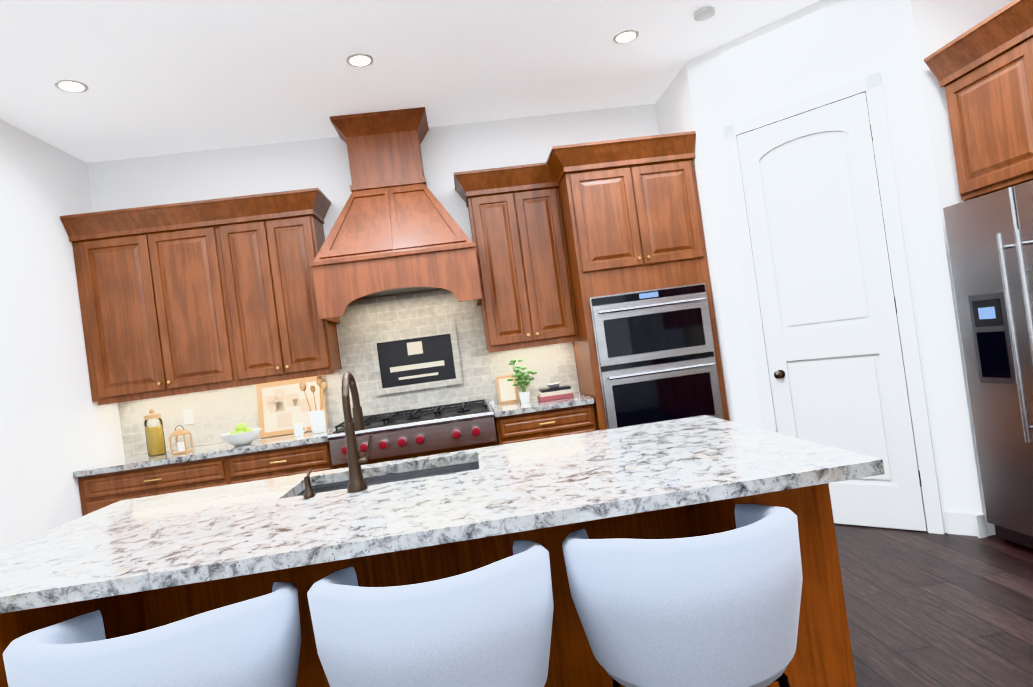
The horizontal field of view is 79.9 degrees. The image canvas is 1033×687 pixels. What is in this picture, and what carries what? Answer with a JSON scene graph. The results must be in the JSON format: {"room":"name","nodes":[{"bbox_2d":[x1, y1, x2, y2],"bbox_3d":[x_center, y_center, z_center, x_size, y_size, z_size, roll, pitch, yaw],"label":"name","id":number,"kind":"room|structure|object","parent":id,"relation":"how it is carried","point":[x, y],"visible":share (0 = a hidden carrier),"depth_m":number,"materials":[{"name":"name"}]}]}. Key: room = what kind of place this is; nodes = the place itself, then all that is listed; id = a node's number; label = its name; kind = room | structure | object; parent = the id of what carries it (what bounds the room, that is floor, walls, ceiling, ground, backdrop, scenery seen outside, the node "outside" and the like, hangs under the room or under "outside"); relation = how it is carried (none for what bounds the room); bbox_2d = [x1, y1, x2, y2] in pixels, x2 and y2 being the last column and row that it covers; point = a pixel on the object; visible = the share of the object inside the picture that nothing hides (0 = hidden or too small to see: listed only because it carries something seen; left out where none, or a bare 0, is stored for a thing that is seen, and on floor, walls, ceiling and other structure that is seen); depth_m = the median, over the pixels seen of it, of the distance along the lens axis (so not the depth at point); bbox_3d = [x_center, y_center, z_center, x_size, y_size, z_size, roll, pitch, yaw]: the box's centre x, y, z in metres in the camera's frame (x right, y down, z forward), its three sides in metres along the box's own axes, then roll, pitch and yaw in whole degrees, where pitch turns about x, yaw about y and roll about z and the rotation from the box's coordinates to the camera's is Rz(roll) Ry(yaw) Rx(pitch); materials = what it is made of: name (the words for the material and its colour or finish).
{"room":"kitchen","nodes":[
{"label":"kitchen","id":0,"kind":"room"},
{"bbox_2d":[0,119,124,549],"bbox_3d":[-2.935,0.153,1.059,0.120,3.325,7.600,-8,-1,-5],"label":"wall","id":1,"kind":"structure","parent":0,"point":[58,427],"depth_m":4.09,"materials":[{"name":"white paint"}]},
{"bbox_2d":[87,104,658,455],"bbox_3d":[-0.751,-0.100,5.102,5.140,3.325,0.124,-8,-1,-5],"label":"wall","id":2,"kind":"structure","parent":0,"point":[323,166],"depth_m":5.01,"materials":[{"name":"white paint"}]},
{"bbox_2d":[183,409,193,423],"bbox_3d":[-2.596,0.579,4.879,0.070,0.115,0.006,-8,-1,-5],"label":"electrical outlet","id":3,"kind":"object","parent":2,"relation":"attached to","point":[188,416],"visible":1,"depth_m":4.88,"materials":[{"name":"white plastic"}]},
{"bbox_2d":[116,273,578,455],"bbox_3d":[-1.352,0.110,4.991,3.640,1.084,0.004,-8,-1,-5],"label":"backsplash","id":4,"kind":"structure","parent":2,"relation":"attached to","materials":[{"name":"tile"}]},
{"bbox_2d":[311,107,481,323],"bbox_3d":[-0.952,-0.991,4.732,1.170,1.506,0.614,-8,-1,-5],"label":"range hood","id":5,"kind":"object","parent":2,"relation":"attached to","point":[396,229],"visible":1,"depth_m":4.54,"materials":[{"name":"brown wood"}]},
{"bbox_2d":[369,327,462,395],"bbox_3d":[-0.814,0.142,5.017,0.700,0.470,0.022,-8,-1,-5],"label":"art","id":6,"kind":"object","parent":2,"relation":"attached to","point":[413,361],"depth_m":5.01,"materials":[{"name":"black"}]},
{"bbox_2d":[0,0,821,162],"bbox_3d":[0.064,-1.974,1.333,6.650,0.100,7.840,-8,-1,-5],"label":"ceiling","id":7,"kind":"structure","parent":0,"point":[161,77],"depth_m":3.87,"materials":[{"name":"white paint"}]},
{"bbox_2d":[54,79,88,92],"bbox_3d":[-2.650,-1.532,3.672,0.168,0.007,0.168,-8,-1,-14],"label":"recessed light","id":8,"kind":"object","parent":7,"relation":"in","point":[68,85],"depth_m":3.66,"materials":[{"name":"white"}]},
{"bbox_2d":[346,53,373,66],"bbox_3d":[-0.972,-1.756,3.826,0.168,0.007,0.168,-8,-1,-14],"label":"recessed light","id":9,"kind":"object","parent":7,"relation":"in","point":[365,60],"depth_m":3.82,"materials":[{"name":"white"}]},
{"bbox_2d":[613,29,638,43],"bbox_3d":[0.707,-1.980,3.980,0.168,0.007,0.168,-8,-1,-14],"label":"recessed light","id":10,"kind":"object","parent":7,"relation":"in","point":[625,36],"depth_m":3.97,"materials":[{"name":"white"}]},
{"bbox_2d":[693,6,714,21],"bbox_3d":[1.159,-2.030,3.806,0.128,0.031,0.128,-7,-1,-32],"label":"ceiling speaker","id":11,"kind":"object","parent":7,"relation":"in","point":[704,13],"depth_m":3.78,"materials":[{"name":"white plastic"}]},
{"bbox_2d":[655,62,735,422],"bbox_3d":[1.624,-0.421,4.860,0.400,3.325,0.745,-8,-1,-5],"label":"wall","id":12,"kind":"structure","parent":0,"point":[674,109],"depth_m":4.56,"materials":[{"name":"white paint"}]},
{"bbox_2d":[686,0,982,532],"bbox_3d":[1.998,-0.479,4.050,1.380,3.325,0.120,-8,-1,43],"label":"wall","id":13,"kind":"structure","parent":0,"point":[817,48],"depth_m":3.75,"materials":[{"name":"white paint"}]},
{"bbox_2d":[723,72,944,533],"bbox_3d":[1.992,-0.194,3.985,0.681,2.760,0.730,-8,-1,-5],"label":"pantry door","id":14,"kind":"structure","parent":13,"relation":"in","point":[826,308],"depth_m":3.92,"materials":[{"name":"white wood"}]},
{"bbox_2d":[945,511,978,535],"bbox_3d":[2.165,1.109,3.985,1.380,0.130,0.012,-8,-1,43],"label":"baseboard","id":15,"kind":"structure","parent":13,"relation":"attached to","point":[960,523],"depth_m":3.58,"materials":[{"name":"white wood"}]},
{"bbox_2d":[834,523,1032,686],"bbox_3d":[0.518,1.410,1.300,6.650,0.080,7.840,-8,-1,-5],"label":"floor","id":16,"kind":"structure","parent":0,"point":[925,609],"depth_m":2.79,"materials":[{"name":"brown wood"}]},
{"bbox_2d":[3,582,301,686],"bbox_3d":[-0.802,1.072,1.484,0.610,0.945,0.567,-8,-1,-5],"label":"stool","id":17,"kind":"object","parent":16,"relation":"on","point":[255,642],"visible":1,"depth_m":1.29,"materials":[{"name":"fabric"}]},
{"bbox_2d":[60,131,728,515],"bbox_3d":[-0.823,0.165,4.646,4.608,2.810,0.760,-8,-1,-5],"label":"kitchen cabinets","id":18,"kind":"object","parent":16,"relation":"on","point":[594,253],"visible":0.62,"depth_m":4.53,"materials":[{"name":"brown wood"}]},
{"bbox_2d":[144,409,165,455],"bbox_3d":[-2.705,0.661,4.607,0.120,0.342,0.120,-8,-1,-5],"label":"pasta jar","id":19,"kind":"object","parent":18,"relation":"on","point":[155,439],"visible":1,"depth_m":4.57,"materials":[{"name":"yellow glass"}]},
{"bbox_2d":[169,425,192,454],"bbox_3d":[-2.449,0.696,4.496,0.110,0.203,0.110,-8,-1,-5],"label":"lantern","id":20,"kind":"object","parent":18,"relation":"on","point":[181,447],"visible":1,"depth_m":4.47,"materials":[{"name":"brown wood"}]},
{"bbox_2d":[219,423,261,445],"bbox_3d":[-2.008,0.662,4.500,0.290,0.153,0.290,-8,-1,-5],"label":"fruit bowl","id":21,"kind":"object","parent":18,"relation":"on","point":[242,434],"visible":1,"depth_m":4.43,"materials":[{"name":"white ceramic"}]},
{"bbox_2d":[256,375,327,437],"bbox_3d":[-1.778,0.498,4.886,0.520,0.424,0.094,-8,-1,-5],"label":"art","id":22,"kind":"object","parent":18,"relation":"on","point":[283,407],"visible":0.94,"depth_m":4.88,"materials":[{"name":"beige paper"}]},
{"bbox_2d":[293,423,306,436],"bbox_3d":[-1.612,0.641,4.592,0.095,0.090,0.072,-8,-1,-5],"label":"creamer","id":23,"kind":"object","parent":18,"relation":"on","point":[298,430],"visible":1,"depth_m":4.57,"materials":[{"name":"white ceramic"}]},
{"bbox_2d":[299,376,326,433],"bbox_3d":[-1.514,0.463,4.672,0.222,0.419,0.164,-8,-1,-5],"label":"utensil crock","id":24,"kind":"object","parent":18,"relation":"on","point":[318,421],"visible":1,"depth_m":4.63,"materials":[{"name":"white ceramic"}]},
{"bbox_2d":[496,375,518,403],"bbox_3d":[-0.076,0.374,5.040,0.160,0.220,0.062,-8,-1,-5],"label":"photo","id":25,"kind":"object","parent":18,"relation":"on","point":[507,391],"visible":0.79,"depth_m":5.03,"materials":[{"name":"white paper"}]},
{"bbox_2d":[507,359,536,402],"bbox_3d":[0.052,0.291,4.875,0.249,0.347,0.228,-8,-1,-5],"label":"potted plant","id":26,"kind":"object","parent":18,"relation":"on","point":[524,395],"visible":1,"depth_m":4.85,"materials":[{"name":"green plant"}]},
{"bbox_2d":[537,382,573,401],"bbox_3d":[0.296,0.372,4.814,0.260,0.120,0.180,-8,-1,-5],"label":"books","id":27,"kind":"object","parent":18,"relation":"on","point":[554,391],"visible":1,"depth_m":4.73,"materials":[{"name":"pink paper"}]},
{"bbox_2d":[307,540,553,686],"bbox_3d":[-0.162,0.987,1.565,0.610,0.945,0.567,-8,-1,-5],"label":"stool","id":28,"kind":"object","parent":16,"relation":"on","point":[490,625],"visible":1,"depth_m":1.33,"materials":[{"name":"fabric"}]},
{"bbox_2d":[0,475,876,686],"bbox_3d":[-0.309,1.010,2.174,2.672,0.950,1.185,-8,-1,-5],"label":"kitchen island","id":29,"kind":"object","parent":16,"relation":"on","point":[823,657],"depth_m":2.19,"materials":[{"name":"wood"}]},
{"bbox_2d":[0,415,884,614],"bbox_3d":[-0.370,0.519,2.177,2.650,0.040,1.250,-8,-1,-5],"label":"island countertop","id":30,"kind":"structure","parent":29,"relation":"on","point":[232,531],"depth_m":1.83,"materials":[{"name":"white stone"}]},
{"bbox_2d":[303,372,372,498],"bbox_3d":[-0.657,0.323,2.291,0.271,0.422,0.243,-8,-1,-5],"label":"faucet","id":31,"kind":"object","parent":30,"relation":"on","point":[357,483],"visible":1,"depth_m":2.20,"materials":[{"name":"brown metal"}]},
{"bbox_2d":[296,459,475,494],"bbox_3d":[-0.503,0.645,2.475,0.764,0.192,0.434,-8,-1,-5],"label":"sink","id":32,"kind":"object","parent":30,"relation":"in","point":[461,464],"depth_m":2.68,"materials":[{"name":"grey metal"}]},
{"bbox_2d":[562,504,802,686],"bbox_3d":[0.479,0.901,1.626,0.610,0.945,0.567,-8,-1,-5],"label":"stool","id":33,"kind":"object","parent":16,"relation":"on","point":[722,609],"visible":1,"depth_m":1.39,"materials":[{"name":"fabric"}]},
{"bbox_2d":[924,0,1032,200],"bbox_3d":[3.094,-0.390,1.158,0.855,2.800,4.742,-8,-1,-5],"label":"kitchen cabinet","id":34,"kind":"object","parent":16,"relation":"on","point":[982,71],"visible":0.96,"depth_m":3.20,"materials":[{"name":"brown wood"}]},
{"bbox_2d":[943,180,1032,550],"bbox_3d":[2.939,0.113,2.947,0.923,1.880,1.060,-8,-1,-5],"label":"fridge","id":35,"kind":"object","parent":16,"relation":"on","point":[990,241],"visible":1,"depth_m":3.21,"materials":[{"name":"silver metal"}]},
{"bbox_2d":[910,0,1012,535],"bbox_3d":[2.936,-0.609,3.637,0.970,3.325,0.120,-8,-1,-5],"label":"wall","id":36,"kind":"structure","parent":0,"point":[938,24],"depth_m":3.55,"materials":[{"name":"white paint"}]},
{"bbox_2d":[975,514,987,537],"bbox_3d":[2.650,1.040,3.514,0.050,0.130,0.012,-8,-1,-5],"label":"baseboard","id":37,"kind":"structure","parent":36,"relation":"attached to","point":[981,525],"depth_m":3.51,"materials":[{"name":"white wood"}]}
]}

